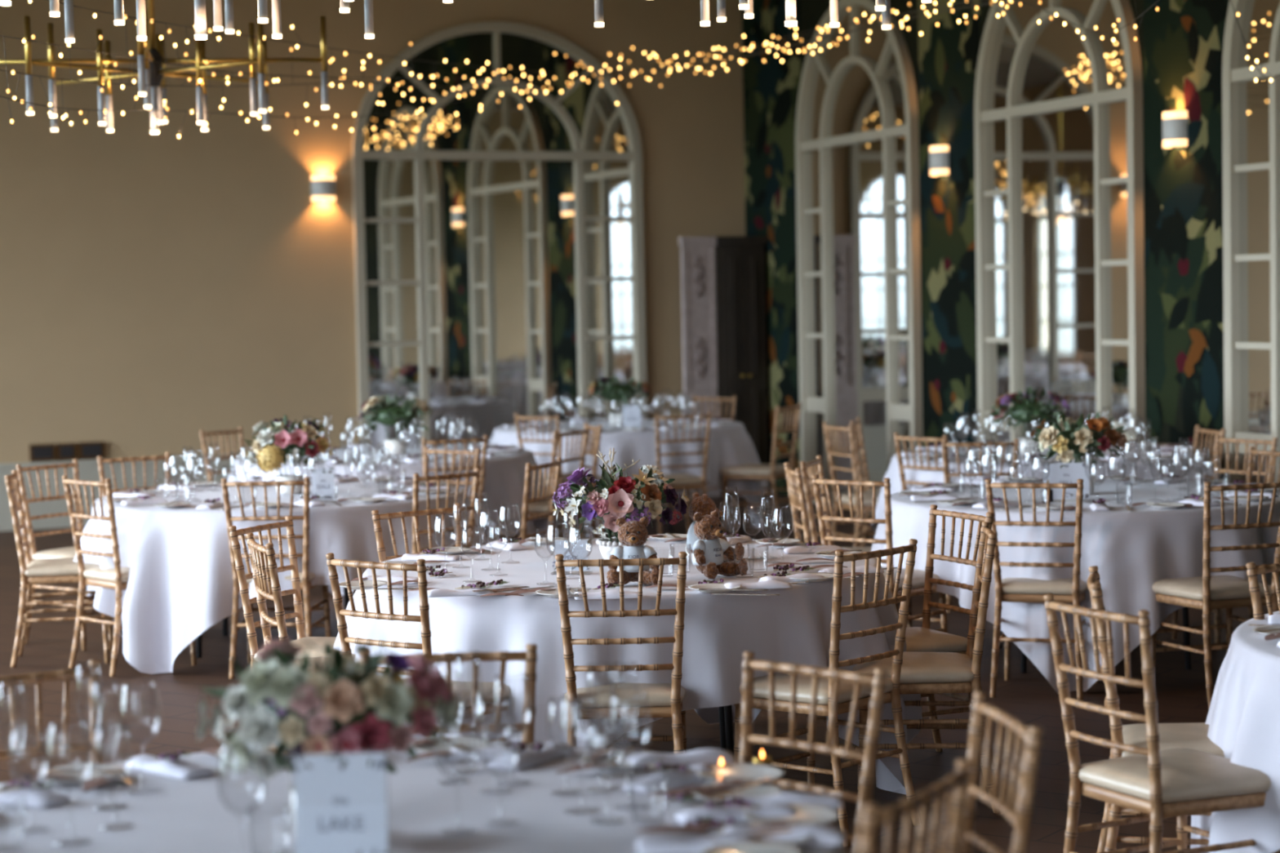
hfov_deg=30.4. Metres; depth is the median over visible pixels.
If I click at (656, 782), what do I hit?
napkin
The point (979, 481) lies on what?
napkin
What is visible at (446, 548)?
fork
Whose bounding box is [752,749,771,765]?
tealight
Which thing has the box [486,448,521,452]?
napkin
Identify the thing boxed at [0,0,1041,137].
string lights
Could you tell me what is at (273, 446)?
flower arrangement
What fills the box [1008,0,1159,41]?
string lights
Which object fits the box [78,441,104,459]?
socket plate
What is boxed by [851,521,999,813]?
banquet chair
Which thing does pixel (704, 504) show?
teddy bear
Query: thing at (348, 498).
fork
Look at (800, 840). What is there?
plate
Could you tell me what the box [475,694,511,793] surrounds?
wine glass
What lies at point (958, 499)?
fork
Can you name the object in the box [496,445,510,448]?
sprig
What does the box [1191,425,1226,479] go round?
banquet chair
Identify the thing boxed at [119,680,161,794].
wine glass
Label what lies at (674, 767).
sprig
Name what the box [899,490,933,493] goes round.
fork
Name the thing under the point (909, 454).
napkin
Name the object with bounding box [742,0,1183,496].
wall
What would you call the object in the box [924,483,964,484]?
fork
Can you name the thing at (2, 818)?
dried leaf
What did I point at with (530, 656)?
banquet chair
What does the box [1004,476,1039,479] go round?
fork
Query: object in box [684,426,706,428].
plate
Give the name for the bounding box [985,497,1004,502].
sprig
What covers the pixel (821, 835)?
napkin
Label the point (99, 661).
champagne flute
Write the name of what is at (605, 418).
plate
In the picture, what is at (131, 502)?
napkin
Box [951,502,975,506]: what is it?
dried leaf
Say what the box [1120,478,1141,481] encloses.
dried leaf
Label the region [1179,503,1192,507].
dried leaf
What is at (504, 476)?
tablecloth
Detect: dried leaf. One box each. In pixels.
[0,816,11,821]
[5,774,78,784]
[83,777,115,792]
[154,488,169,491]
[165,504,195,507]
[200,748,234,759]
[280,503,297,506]
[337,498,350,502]
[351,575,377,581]
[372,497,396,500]
[373,480,383,483]
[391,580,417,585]
[395,738,439,751]
[400,491,412,494]
[406,750,455,761]
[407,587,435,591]
[413,560,449,564]
[471,548,484,553]
[480,592,524,596]
[492,587,528,591]
[505,590,535,595]
[519,539,534,544]
[528,587,555,592]
[555,762,620,773]
[587,748,616,760]
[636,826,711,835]
[644,583,688,587]
[645,788,715,796]
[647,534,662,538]
[664,537,686,542]
[676,785,734,791]
[681,821,742,829]
[716,779,768,786]
[756,543,792,547]
[759,822,804,827]
[762,537,775,542]
[765,562,803,567]
[795,557,834,561]
[812,564,847,568]
[829,549,848,554]
[842,572,869,577]
[898,493,927,496]
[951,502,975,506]
[962,483,976,487]
[1064,506,1075,510]
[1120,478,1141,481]
[1131,502,1149,506]
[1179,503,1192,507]
[1210,497,1229,500]
[1264,632,1279,640]
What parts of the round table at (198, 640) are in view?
leg, leg, leg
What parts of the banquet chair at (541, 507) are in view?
leg, seat frame, post, rail, rail, rail, post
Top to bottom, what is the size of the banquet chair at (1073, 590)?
0.924 m
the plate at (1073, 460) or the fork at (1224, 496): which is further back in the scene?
the plate at (1073, 460)
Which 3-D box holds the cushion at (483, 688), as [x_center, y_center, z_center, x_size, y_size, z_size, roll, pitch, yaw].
[-0.664,0.851,7.554,0.434,0.058,0.409,1,4,36]
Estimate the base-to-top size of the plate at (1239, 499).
0.015 m
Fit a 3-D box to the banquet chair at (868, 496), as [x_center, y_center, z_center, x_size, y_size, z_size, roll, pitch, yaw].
[1.407,0.434,14.283,0.484,0.924,0.434,-2,3,-19]
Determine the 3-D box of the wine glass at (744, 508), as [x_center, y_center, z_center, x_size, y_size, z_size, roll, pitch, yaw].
[0.403,0.382,8.435,0.069,0.184,0.069,-2,3,-6]
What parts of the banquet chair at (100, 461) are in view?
post, rail, rail, post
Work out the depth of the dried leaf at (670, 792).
4.44 m
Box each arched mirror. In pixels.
[351,21,647,446]
[795,0,923,514]
[973,0,1145,444]
[1222,0,1279,484]
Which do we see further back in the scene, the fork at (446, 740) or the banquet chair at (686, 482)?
the banquet chair at (686, 482)
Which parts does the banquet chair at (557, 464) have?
post, rail, rail, rail, rail, post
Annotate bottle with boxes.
[1042,480,1053,502]
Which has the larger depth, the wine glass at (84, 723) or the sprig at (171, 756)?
the sprig at (171, 756)
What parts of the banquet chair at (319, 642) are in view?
post, rail, rail, rail, rail, post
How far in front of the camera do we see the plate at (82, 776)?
4.77 m
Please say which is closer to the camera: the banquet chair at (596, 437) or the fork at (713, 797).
the fork at (713, 797)
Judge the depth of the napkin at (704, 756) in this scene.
4.77 m
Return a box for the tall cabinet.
[714,235,770,496]
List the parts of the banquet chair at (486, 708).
post, rail, rail, rail, rail, post, seat frame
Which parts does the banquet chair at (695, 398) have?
post, rail, post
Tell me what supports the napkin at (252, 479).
on the tablecloth at (180, 584)
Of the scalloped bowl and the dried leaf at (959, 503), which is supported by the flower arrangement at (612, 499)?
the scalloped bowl
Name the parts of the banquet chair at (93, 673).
rail, rail, post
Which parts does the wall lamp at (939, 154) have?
lamp shade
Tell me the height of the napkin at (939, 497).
0.022 m
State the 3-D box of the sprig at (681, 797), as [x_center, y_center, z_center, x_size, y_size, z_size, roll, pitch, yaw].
[0.086,0.694,4.419,0.099,0.019,0.072,-3,4,-32]
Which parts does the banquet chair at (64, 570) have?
rail, post, post, seat frame, leg, leg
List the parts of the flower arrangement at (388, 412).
lily flower, lily flower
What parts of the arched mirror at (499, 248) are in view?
rail, rail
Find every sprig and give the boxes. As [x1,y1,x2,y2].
[0,773,57,791]
[128,488,147,493]
[137,495,153,500]
[154,751,191,761]
[169,480,186,485]
[203,497,222,503]
[248,475,262,479]
[300,494,324,500]
[329,456,339,460]
[334,474,348,478]
[382,489,400,494]
[397,476,413,479]
[404,453,422,458]
[410,564,440,571]
[419,547,444,554]
[421,483,436,485]
[428,568,452,577]
[454,581,492,589]
[485,578,509,586]
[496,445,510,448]
[496,537,521,542]
[496,741,549,752]
[591,582,619,589]
[643,762,694,772]
[655,786,709,800]
[684,816,733,831]
[697,578,724,584]
[706,795,760,808]
[722,532,743,537]
[757,570,791,577]
[772,563,797,571]
[786,564,815,572]
[801,541,824,546]
[914,448,931,452]
[924,489,951,495]
[928,443,942,447]
[928,482,944,486]
[980,475,1000,479]
[982,439,994,442]
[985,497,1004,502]
[1022,454,1038,458]
[1092,497,1105,504]
[1103,453,1124,457]
[1158,448,1174,452]
[1161,474,1182,477]
[1166,443,1182,446]
[1183,493,1204,500]
[1229,479,1248,483]
[1241,488,1260,491]
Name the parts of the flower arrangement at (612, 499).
lily flower, stock flower, lily flower, stock flower, stock flower, stock flower, lily flower, stock flower, lily flower, lily flower, stock flower, lily flower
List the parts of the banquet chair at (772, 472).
leg, leg, seat frame, post, rail, rail, rail, rail, post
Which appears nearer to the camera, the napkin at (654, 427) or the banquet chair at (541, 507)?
the banquet chair at (541, 507)
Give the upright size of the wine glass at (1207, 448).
0.214 m
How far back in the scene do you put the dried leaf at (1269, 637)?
6.25 m
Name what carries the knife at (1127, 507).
on the tablecloth at (1133, 550)
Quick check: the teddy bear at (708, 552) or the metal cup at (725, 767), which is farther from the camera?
the teddy bear at (708, 552)
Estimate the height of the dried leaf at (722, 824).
0.010 m
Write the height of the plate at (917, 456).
0.015 m
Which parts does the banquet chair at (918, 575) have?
post, rail, rail, rail, rail, post, seat frame, leg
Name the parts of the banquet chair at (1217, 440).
post, rail, rail, post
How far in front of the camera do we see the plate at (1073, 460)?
12.71 m
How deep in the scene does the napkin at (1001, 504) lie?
10.26 m
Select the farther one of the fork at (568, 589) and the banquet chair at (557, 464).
the banquet chair at (557, 464)
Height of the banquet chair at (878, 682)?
0.924 m
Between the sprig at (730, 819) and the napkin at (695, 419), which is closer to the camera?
the sprig at (730, 819)
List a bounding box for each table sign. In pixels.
[288,751,391,852]
[310,466,337,502]
[551,494,591,575]
[621,404,642,431]
[1040,461,1092,502]
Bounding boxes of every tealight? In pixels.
[711,757,730,768]
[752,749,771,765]
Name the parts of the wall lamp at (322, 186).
lamp shade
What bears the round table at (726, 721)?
on the floor
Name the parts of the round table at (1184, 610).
leg, leg, leg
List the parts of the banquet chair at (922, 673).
leg, leg, seat frame, rail, post, rail, post, rail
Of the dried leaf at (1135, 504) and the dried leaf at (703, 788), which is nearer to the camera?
the dried leaf at (703, 788)
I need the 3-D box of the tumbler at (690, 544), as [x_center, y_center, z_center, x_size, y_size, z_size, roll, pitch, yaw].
[0.139,0.452,8.076,0.073,0.096,0.073,-1,3,0]
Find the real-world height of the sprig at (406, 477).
0.019 m
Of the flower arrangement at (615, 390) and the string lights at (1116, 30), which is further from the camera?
the flower arrangement at (615, 390)
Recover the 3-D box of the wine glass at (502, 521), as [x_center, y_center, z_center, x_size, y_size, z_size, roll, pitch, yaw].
[-0.487,0.419,8.089,0.069,0.184,0.069,-1,3,6]
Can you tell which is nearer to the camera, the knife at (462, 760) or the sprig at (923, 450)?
the knife at (462, 760)
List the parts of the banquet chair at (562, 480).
post, rail, rail, rail, post, leg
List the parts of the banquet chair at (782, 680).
leg, leg, seat frame, post, rail, rail, rail, rail, post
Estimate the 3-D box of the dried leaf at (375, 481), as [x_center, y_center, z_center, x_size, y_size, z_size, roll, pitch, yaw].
[-1.369,0.286,12.294,0.054,0.010,0.140,-1,3,6]
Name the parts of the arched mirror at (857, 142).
rail, rail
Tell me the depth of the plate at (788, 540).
8.93 m
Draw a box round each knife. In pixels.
[113,775,132,784]
[128,504,153,506]
[330,502,342,506]
[377,587,418,589]
[384,561,441,563]
[457,758,471,763]
[493,586,554,592]
[587,537,594,544]
[601,763,689,778]
[679,801,718,806]
[698,588,768,591]
[711,593,779,595]
[786,581,808,583]
[914,501,937,502]
[999,505,1032,510]
[1125,505,1131,511]
[1139,478,1164,482]
[1216,501,1241,505]
[1248,624,1272,626]
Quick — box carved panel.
[678,235,720,497]
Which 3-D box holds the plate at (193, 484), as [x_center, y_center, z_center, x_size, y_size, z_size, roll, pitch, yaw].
[-2.294,0.304,12.352,0.171,0.015,0.171,-1,3,0]
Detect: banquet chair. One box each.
[0,659,103,764]
[4,469,113,667]
[15,459,100,650]
[62,475,196,676]
[97,452,206,631]
[199,426,244,481]
[221,476,331,679]
[228,515,336,666]
[245,533,355,671]
[325,552,511,742]
[359,644,537,743]
[371,502,462,562]
[411,467,480,553]
[422,435,488,524]
[423,446,480,502]
[482,457,562,545]
[494,426,589,540]
[514,413,603,542]
[544,422,602,539]
[555,551,687,753]
[633,411,711,534]
[662,395,737,513]
[720,403,803,536]
[733,538,919,847]
[738,651,887,852]
[783,462,896,606]
[800,455,912,627]
[811,474,947,633]
[822,422,879,546]
[830,504,994,769]
[849,417,881,546]
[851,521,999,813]
[857,758,972,852]
[893,432,950,490]
[941,438,1019,613]
[960,691,1043,852]
[985,478,1098,700]
[1043,593,1279,852]
[1087,565,1225,852]
[1151,481,1279,709]
[1172,445,1279,650]
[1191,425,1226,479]
[1213,435,1277,623]
[1245,562,1279,619]
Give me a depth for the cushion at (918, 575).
10.18 m
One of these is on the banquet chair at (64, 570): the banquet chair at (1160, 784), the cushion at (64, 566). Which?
the cushion at (64, 566)
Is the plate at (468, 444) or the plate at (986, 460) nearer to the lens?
the plate at (986, 460)
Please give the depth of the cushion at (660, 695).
7.35 m
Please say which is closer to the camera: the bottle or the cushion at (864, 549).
the bottle
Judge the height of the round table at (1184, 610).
0.755 m
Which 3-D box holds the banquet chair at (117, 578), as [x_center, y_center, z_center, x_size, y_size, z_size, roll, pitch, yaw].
[-2.417,0.684,11.160,0.484,0.924,0.434,-4,4,-44]
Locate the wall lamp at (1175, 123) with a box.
[1162,110,1187,148]
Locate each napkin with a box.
[0,786,72,808]
[112,492,155,497]
[120,498,168,505]
[126,755,214,779]
[157,484,196,489]
[195,502,224,509]
[247,478,263,481]
[293,500,325,506]
[324,459,344,464]
[334,475,359,483]
[346,444,373,448]
[362,574,417,583]
[373,493,413,499]
[388,480,426,485]
[401,552,462,560]
[402,457,422,462]
[408,485,451,491]
[420,444,440,447]
[427,587,493,597]
[449,746,531,760]
[459,453,496,457]
[468,444,499,448]
[485,540,528,551]
[485,742,576,770]
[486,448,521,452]
[503,424,533,428]
[520,421,548,424]
[527,426,555,431]
[572,417,588,422]
[574,590,638,599]
[621,764,716,793]
[626,748,735,768]
[635,832,759,852]
[647,426,673,430]
[675,802,797,825]
[679,417,704,421]
[693,422,722,426]
[703,419,733,422]
[723,825,845,844]
[724,580,792,591]
[725,535,751,545]
[726,792,843,808]
[758,573,824,582]
[783,545,842,553]
[817,565,884,574]
[901,451,938,456]
[910,493,958,500]
[911,486,958,492]
[915,446,952,450]
[937,455,973,462]
[968,478,1010,484]
[972,500,1018,508]
[1018,457,1042,463]
[1088,503,1110,511]
[1100,456,1129,462]
[1124,442,1151,447]
[1150,451,1190,456]
[1154,476,1189,484]
[1157,446,1193,450]
[1177,498,1220,506]
[1216,483,1258,485]
[1226,491,1277,497]
[1268,613,1279,623]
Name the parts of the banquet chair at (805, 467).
post, rail, rail, rail, rail, post, leg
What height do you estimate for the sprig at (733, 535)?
0.019 m
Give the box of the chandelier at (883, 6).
[594,0,931,29]
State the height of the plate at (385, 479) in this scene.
0.015 m
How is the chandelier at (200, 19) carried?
hanging from the ceiling
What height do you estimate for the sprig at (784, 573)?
0.023 m
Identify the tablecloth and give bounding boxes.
[0,742,844,852]
[73,480,488,674]
[226,444,559,595]
[333,537,922,795]
[487,418,768,537]
[871,444,1213,532]
[871,478,1279,693]
[1190,611,1279,852]
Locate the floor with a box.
[0,494,1268,852]
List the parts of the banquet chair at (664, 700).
post, rail, rail, rail, rail, seat frame, post, leg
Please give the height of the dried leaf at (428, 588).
0.010 m
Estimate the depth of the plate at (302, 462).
13.94 m
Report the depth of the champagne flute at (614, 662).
4.54 m
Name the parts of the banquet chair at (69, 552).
post, rail, rail, rail, rail, post, leg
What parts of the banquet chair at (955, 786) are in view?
post, rail, post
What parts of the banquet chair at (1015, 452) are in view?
post, rail, rail, post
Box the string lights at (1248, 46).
[1230,0,1279,82]
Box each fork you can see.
[37,768,129,773]
[186,482,220,483]
[229,744,288,755]
[348,497,386,498]
[424,547,475,549]
[437,734,471,751]
[471,586,529,591]
[528,537,568,540]
[566,587,573,595]
[573,587,579,596]
[607,746,636,767]
[665,533,680,537]
[704,780,768,800]
[708,829,793,841]
[769,537,788,542]
[815,550,862,555]
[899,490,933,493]
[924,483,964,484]
[946,498,965,502]
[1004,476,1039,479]
[1140,454,1167,455]
[1146,502,1185,505]
[1223,496,1269,497]
[1254,628,1279,632]
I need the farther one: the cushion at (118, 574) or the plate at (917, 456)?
the plate at (917, 456)
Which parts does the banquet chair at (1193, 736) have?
rail, post, rail, post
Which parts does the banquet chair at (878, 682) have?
post, rail, rail, rail, rail, post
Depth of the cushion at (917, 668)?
7.71 m
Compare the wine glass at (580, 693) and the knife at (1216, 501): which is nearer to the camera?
the wine glass at (580, 693)
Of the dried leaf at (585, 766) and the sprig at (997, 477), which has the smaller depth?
the dried leaf at (585, 766)
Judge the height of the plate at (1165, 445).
0.015 m
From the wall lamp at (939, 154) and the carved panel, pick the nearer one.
the wall lamp at (939, 154)
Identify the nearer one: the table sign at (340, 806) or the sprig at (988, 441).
the table sign at (340, 806)
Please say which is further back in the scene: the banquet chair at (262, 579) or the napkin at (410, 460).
the napkin at (410, 460)
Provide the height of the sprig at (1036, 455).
0.019 m
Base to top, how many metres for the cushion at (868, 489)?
0.058 m
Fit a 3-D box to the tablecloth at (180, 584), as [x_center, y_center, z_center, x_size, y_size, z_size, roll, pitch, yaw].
[-1.776,0.713,11.779,2.104,0.754,2.066,-1,3,0]
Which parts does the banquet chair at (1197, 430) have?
post, rail, rail, rail, post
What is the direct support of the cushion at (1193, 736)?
on the banquet chair at (1193, 736)
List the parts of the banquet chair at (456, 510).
post, rail, rail, post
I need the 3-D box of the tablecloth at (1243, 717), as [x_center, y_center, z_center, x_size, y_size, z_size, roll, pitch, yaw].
[2.522,0.935,6.241,2.090,0.754,2.036,-4,4,-42]
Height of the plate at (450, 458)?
0.015 m
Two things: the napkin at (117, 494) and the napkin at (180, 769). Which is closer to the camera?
the napkin at (180, 769)
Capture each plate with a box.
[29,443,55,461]
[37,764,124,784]
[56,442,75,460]
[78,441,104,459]
[105,497,139,502]
[120,488,154,493]
[153,502,190,507]
[186,481,217,486]
[216,746,288,759]
[248,502,285,508]
[288,459,315,463]
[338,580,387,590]
[351,497,386,502]
[363,477,395,482]
[364,459,393,463]
[411,736,491,755]
[418,481,447,486]
[418,488,446,494]
[431,546,471,554]
[446,443,472,446]
[447,457,468,460]
[490,445,517,448]
[493,450,518,454]
[510,426,533,430]
[524,537,568,544]
[535,587,589,597]
[537,420,555,422]
[560,428,578,431]
[579,749,662,769]
[594,417,609,420]
[622,427,646,431]
[649,533,687,541]
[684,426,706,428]
[688,582,742,593]
[692,781,782,801]
[697,764,784,782]
[702,841,804,852]
[712,421,735,424]
[713,823,812,848]
[744,804,839,826]
[755,537,800,546]
[786,572,833,582]
[815,550,862,558]
[898,491,931,497]
[915,455,942,459]
[925,482,961,488]
[937,499,975,505]
[978,458,1008,462]
[1004,476,1037,482]
[1035,503,1072,510]
[1071,458,1098,462]
[1102,475,1137,480]
[1142,455,1174,458]
[1146,502,1186,508]
[1148,444,1172,447]
[1174,448,1203,453]
[1192,479,1229,484]
[1226,495,1266,501]
[1252,625,1279,635]
[1253,488,1279,492]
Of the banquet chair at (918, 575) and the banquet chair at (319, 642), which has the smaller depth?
the banquet chair at (319, 642)
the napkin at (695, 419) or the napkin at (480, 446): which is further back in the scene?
the napkin at (695, 419)
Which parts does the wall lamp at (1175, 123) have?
lamp shade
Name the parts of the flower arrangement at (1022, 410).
stock flower, stock flower, stock flower, lily flower, lily flower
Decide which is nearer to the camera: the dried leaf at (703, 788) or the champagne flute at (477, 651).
the dried leaf at (703, 788)
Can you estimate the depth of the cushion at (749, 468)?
16.70 m
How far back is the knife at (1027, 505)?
10.19 m
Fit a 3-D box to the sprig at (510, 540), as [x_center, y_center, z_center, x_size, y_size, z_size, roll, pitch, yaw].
[-0.505,0.433,8.974,0.099,0.019,0.072,-1,3,5]
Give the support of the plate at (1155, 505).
on the tablecloth at (1133, 550)
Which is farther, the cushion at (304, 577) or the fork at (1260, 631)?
the cushion at (304, 577)
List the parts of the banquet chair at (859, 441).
post, post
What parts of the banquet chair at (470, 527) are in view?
post, rail, rail, rail, rail, post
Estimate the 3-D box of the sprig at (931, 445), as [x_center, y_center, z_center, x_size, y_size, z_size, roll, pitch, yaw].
[1.751,0.110,13.976,0.092,0.019,0.075,-1,3,10]
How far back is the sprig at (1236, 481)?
10.95 m
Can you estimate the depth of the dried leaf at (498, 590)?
7.58 m
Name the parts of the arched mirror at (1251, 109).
frame, rail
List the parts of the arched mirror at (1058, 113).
rail, rail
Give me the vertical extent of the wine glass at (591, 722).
0.184 m
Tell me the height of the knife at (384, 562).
0.003 m
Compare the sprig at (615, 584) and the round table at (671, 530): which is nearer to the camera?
the sprig at (615, 584)
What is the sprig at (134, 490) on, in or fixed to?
on the napkin at (117, 494)
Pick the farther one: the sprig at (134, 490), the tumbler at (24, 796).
the sprig at (134, 490)
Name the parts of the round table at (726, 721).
leg, leg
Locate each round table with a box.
[195,587,349,657]
[666,502,673,532]
[718,705,734,764]
[999,606,1191,672]
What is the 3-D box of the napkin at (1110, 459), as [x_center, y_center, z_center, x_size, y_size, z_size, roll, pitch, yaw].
[2.589,0.175,12.845,0.082,0.022,0.210,-2,3,-16]
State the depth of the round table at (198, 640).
11.42 m
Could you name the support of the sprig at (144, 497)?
on the napkin at (131, 502)
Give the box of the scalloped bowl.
[595,537,646,559]
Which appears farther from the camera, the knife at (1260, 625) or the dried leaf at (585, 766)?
the knife at (1260, 625)
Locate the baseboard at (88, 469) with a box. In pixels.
[0,441,683,531]
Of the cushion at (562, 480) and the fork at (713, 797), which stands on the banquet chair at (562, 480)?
the cushion at (562, 480)
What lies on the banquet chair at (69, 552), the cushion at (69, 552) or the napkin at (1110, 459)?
the cushion at (69, 552)
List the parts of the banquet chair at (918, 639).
post, rail, rail, rail, rail, seat frame, post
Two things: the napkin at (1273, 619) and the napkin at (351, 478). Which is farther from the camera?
the napkin at (351, 478)
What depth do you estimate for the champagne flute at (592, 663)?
4.53 m
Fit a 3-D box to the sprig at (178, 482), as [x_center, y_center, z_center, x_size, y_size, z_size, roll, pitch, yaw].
[-2.390,0.293,12.184,0.092,0.019,0.075,-1,3,8]
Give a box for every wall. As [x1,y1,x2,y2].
[0,0,745,463]
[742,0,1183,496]
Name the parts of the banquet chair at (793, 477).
rail, post, rail, rail, post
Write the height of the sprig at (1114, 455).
0.023 m
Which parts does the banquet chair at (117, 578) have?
post, rail, rail, rail, rail, seat frame, post, leg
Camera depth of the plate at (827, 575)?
7.75 m
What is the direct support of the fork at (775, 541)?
on the plate at (788, 540)
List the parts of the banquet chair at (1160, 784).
post, rail, rail, rail, rail, post, seat frame, leg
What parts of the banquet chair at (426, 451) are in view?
post, rail, rail, post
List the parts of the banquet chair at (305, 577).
post, leg, rail, rail, rail, rail, seat frame, post, leg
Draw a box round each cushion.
[24,557,100,577]
[32,546,75,559]
[83,565,130,582]
[244,572,315,583]
[253,636,336,660]
[294,653,355,671]
[404,678,511,709]
[528,498,568,512]
[542,472,601,485]
[564,683,685,708]
[633,473,702,485]
[720,463,791,475]
[739,667,893,705]
[836,491,879,506]
[841,546,871,552]
[851,652,973,684]
[866,487,881,492]
[881,566,939,590]
[905,626,967,653]
[994,577,1088,595]
[1078,747,1271,803]
[1121,722,1225,757]
[1152,575,1271,600]
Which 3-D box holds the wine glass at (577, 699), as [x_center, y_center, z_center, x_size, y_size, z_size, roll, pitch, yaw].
[-0.143,0.611,4.511,0.069,0.184,0.069,-1,3,6]
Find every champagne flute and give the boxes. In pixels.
[0,678,29,809]
[75,661,107,786]
[92,679,126,809]
[437,658,469,784]
[452,498,467,568]
[454,650,485,773]
[473,492,490,559]
[562,506,580,578]
[586,662,618,791]
[611,662,639,789]
[760,490,777,558]
[1181,441,1194,496]
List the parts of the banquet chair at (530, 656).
post, rail, rail, post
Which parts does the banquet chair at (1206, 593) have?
leg, post, seat frame, leg, rail, rail, rail, rail, post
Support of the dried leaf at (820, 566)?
on the tablecloth at (793, 626)
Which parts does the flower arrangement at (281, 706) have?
stock flower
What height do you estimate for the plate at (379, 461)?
0.015 m
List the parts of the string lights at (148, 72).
arm, arm, arm, arm, stem, arm, arm, arm, string lights, string lights, string lights, string lights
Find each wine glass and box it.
[8,727,48,833]
[45,721,93,845]
[94,725,133,829]
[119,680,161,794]
[185,456,202,502]
[217,741,266,841]
[433,513,457,576]
[434,710,479,835]
[461,527,481,582]
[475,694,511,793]
[478,508,501,570]
[481,721,519,825]
[488,520,507,575]
[491,672,533,786]
[498,502,520,563]
[534,528,555,584]
[546,520,570,586]
[546,697,582,795]
[558,693,602,813]
[568,522,592,588]
[586,717,625,823]
[608,690,651,809]
[718,501,741,562]
[742,507,761,559]
[762,511,782,563]
[770,503,793,566]
[966,446,984,493]
[1170,450,1189,499]
[1191,448,1209,494]
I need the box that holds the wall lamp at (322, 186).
[311,174,335,201]
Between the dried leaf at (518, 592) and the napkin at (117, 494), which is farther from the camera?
the napkin at (117, 494)
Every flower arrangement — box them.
[196,636,457,834]
[243,414,333,494]
[357,392,432,454]
[551,448,688,559]
[586,375,650,425]
[990,386,1071,453]
[1029,412,1127,494]
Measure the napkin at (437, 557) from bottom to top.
0.022 m
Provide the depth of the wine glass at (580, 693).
4.35 m
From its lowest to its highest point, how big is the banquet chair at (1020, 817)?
0.924 m
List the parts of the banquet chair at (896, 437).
post, rail, rail, rail, post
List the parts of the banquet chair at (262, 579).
rail, post, rail, rail, rail, post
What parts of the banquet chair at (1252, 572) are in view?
post, rail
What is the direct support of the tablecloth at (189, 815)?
on the round table
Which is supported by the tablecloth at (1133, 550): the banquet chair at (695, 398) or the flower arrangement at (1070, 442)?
the flower arrangement at (1070, 442)
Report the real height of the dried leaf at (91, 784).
0.010 m
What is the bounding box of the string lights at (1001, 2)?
[328,0,1008,111]
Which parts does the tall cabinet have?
door, door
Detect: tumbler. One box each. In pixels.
[0,791,26,852]
[247,800,290,852]
[627,766,668,825]
[669,544,690,572]
[733,548,754,577]
[746,542,768,569]
[1115,482,1133,505]
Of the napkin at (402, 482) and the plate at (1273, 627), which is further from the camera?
the napkin at (402, 482)
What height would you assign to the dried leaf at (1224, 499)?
0.010 m
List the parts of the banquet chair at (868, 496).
post, rail, rail, rail, post, seat frame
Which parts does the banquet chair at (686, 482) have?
post, seat frame, rail, rail, rail, rail, leg, post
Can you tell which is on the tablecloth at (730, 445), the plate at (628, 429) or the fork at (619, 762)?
the plate at (628, 429)
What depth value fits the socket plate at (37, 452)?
18.20 m
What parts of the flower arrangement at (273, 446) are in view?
lily flower, lily flower, lily flower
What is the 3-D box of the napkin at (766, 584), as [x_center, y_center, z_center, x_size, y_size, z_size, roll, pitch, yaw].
[0.380,0.511,7.606,0.210,0.022,0.082,-2,3,-12]
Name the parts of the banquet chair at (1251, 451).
leg, leg, post, rail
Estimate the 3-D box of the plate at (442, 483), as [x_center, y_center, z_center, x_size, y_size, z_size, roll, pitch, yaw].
[-1.065,0.297,12.046,0.171,0.015,0.171,-1,3,0]
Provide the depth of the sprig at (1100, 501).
10.08 m
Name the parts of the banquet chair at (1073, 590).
post, leg, rail, rail, rail, rail, seat frame, post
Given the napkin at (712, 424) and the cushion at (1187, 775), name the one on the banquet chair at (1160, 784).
the cushion at (1187, 775)
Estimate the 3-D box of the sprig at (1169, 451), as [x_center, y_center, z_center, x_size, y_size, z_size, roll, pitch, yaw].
[2.952,0.133,13.129,0.099,0.019,0.072,0,4,27]
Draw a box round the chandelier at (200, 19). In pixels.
[0,0,453,43]
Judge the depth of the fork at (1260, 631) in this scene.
6.32 m
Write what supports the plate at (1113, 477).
on the tablecloth at (1133, 550)
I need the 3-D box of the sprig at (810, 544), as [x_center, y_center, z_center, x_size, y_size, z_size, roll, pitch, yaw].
[0.621,0.429,8.634,0.072,0.019,0.099,2,4,42]
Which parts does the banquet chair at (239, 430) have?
post, rail, rail, rail, post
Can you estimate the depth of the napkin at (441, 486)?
11.73 m
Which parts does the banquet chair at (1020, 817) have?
post, rail, rail, rail, post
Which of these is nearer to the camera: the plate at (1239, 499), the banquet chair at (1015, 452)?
the plate at (1239, 499)
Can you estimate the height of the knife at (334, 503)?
0.003 m
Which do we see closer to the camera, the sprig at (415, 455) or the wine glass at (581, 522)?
the wine glass at (581, 522)
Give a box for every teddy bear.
[606,516,659,585]
[686,491,744,561]
[692,510,748,579]
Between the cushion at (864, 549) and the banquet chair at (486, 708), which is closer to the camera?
the banquet chair at (486, 708)
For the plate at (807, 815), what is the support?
on the tablecloth at (189, 815)
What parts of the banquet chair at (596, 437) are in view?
post, rail, rail, rail, post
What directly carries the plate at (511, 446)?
on the tablecloth at (504, 476)
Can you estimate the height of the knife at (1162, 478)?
0.003 m
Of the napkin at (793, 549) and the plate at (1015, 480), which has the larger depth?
the plate at (1015, 480)
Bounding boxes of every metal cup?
[711,763,730,768]
[752,755,771,765]
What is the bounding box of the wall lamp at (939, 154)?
[928,145,949,176]
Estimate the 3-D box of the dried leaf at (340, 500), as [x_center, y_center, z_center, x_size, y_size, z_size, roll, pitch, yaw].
[-1.405,0.348,11.185,0.054,0.010,0.140,0,3,13]
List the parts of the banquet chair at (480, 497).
post, rail, rail, post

